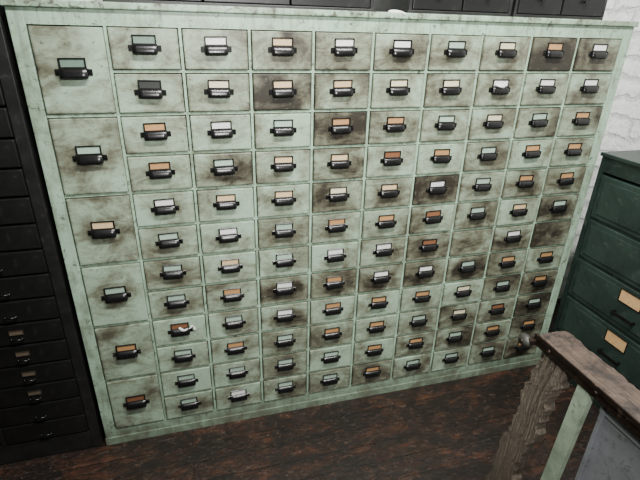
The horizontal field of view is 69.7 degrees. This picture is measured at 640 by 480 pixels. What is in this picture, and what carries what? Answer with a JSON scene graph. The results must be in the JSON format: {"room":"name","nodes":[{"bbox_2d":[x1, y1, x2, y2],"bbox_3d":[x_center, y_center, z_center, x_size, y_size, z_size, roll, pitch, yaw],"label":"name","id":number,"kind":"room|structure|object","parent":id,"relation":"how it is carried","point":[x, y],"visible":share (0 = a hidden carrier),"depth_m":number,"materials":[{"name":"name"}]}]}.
{"room":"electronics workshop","nodes":[
{"label":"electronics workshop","id":0,"kind":"room"},
{"bbox_2d":[0,298,599,479],"bbox_3d":[-0.275,1.414,0.614,4.920,0.050,3.900,-5,26,-15],"label":"floor","id":1,"kind":"structure","parent":0,"point":[449,430],"depth_m":1.84,"materials":[{"name":"brown wood"}]},
{"bbox_2d":[0,5,104,464],"bbox_3d":[-1.203,0.037,1.585,0.642,1.585,0.459,-5,26,-15],"label":"cabinet","id":2,"kind":"object","parent":1,"relation":"on","point":[49,404],"visible":0.8,"depth_m":1.52,"materials":[{"name":"black metal"}]},
{"bbox_2d":[0,0,638,444],"bbox_3d":[0.098,-0.079,1.930,2.041,1.569,0.466,-5,26,-15],"label":"cabinet","id":3,"kind":"object","parent":1,"relation":"on","point":[338,205],"visible":0.99,"depth_m":1.62,"materials":[{"name":"green paint"}]},
{"bbox_2d":[178,325,195,331],"bbox_3d":[-0.484,0.327,1.677,0.060,0.032,0.014,-10,27,-23],"label":"paper tag","id":4,"kind":"object","parent":3,"relation":"attached to","point":[179,328],"visible":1,"depth_m":1.67,"materials":[{"name":"white paper"}]},
{"bbox_2d":[102,0,373,11],"bbox_3d":[-0.260,-0.818,1.495,0.800,0.120,0.376,-5,26,-15],"label":"case","id":5,"kind":"object","parent":3,"relation":"on","point":[345,5],"visible":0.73,"depth_m":1.39,"materials":[{"name":"black paint"}]},
{"bbox_2d":[388,10,405,14],"bbox_3d":[0.240,-0.707,1.427,0.057,0.015,0.007,2,25,2],"label":"paper tag","id":6,"kind":"object","parent":3,"relation":"on","point":[395,11],"visible":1,"depth_m":1.43,"materials":[{"name":"white paper"}]},
{"bbox_2d":[373,0,512,16],"bbox_3d":[0.416,-0.865,1.623,0.375,0.130,0.376,-5,26,-15],"label":"case","id":7,"kind":"object","parent":3,"relation":"on","point":[453,7],"visible":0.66,"depth_m":1.50,"materials":[{"name":"black paint"}]},
{"bbox_2d":[510,0,607,19],"bbox_3d":[0.790,-0.902,1.726,0.375,0.130,0.376,-5,26,-15],"label":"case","id":8,"kind":"object","parent":3,"relation":"on","point":[560,9],"visible":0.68,"depth_m":1.59,"materials":[{"name":"black paint"}]},
{"bbox_2d":[484,331,639,479],"bbox_3d":[0.724,0.742,1.164,0.141,0.756,0.837,-5,26,-15],"label":"workbench","id":9,"kind":"object","parent":1,"relation":"on","point":[612,452],"visible":1,"depth_m":1.21,"materials":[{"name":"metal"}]},
{"bbox_2d":[552,150,639,409],"bbox_3d":[1.505,0.234,1.919,0.577,1.080,0.665,-5,26,-15],"label":"filing cabinet","id":10,"kind":"object","parent":1,"relation":"on","point":[599,306],"visible":0.73,"depth_m":1.92,"materials":[{"name":"green metal"}]},
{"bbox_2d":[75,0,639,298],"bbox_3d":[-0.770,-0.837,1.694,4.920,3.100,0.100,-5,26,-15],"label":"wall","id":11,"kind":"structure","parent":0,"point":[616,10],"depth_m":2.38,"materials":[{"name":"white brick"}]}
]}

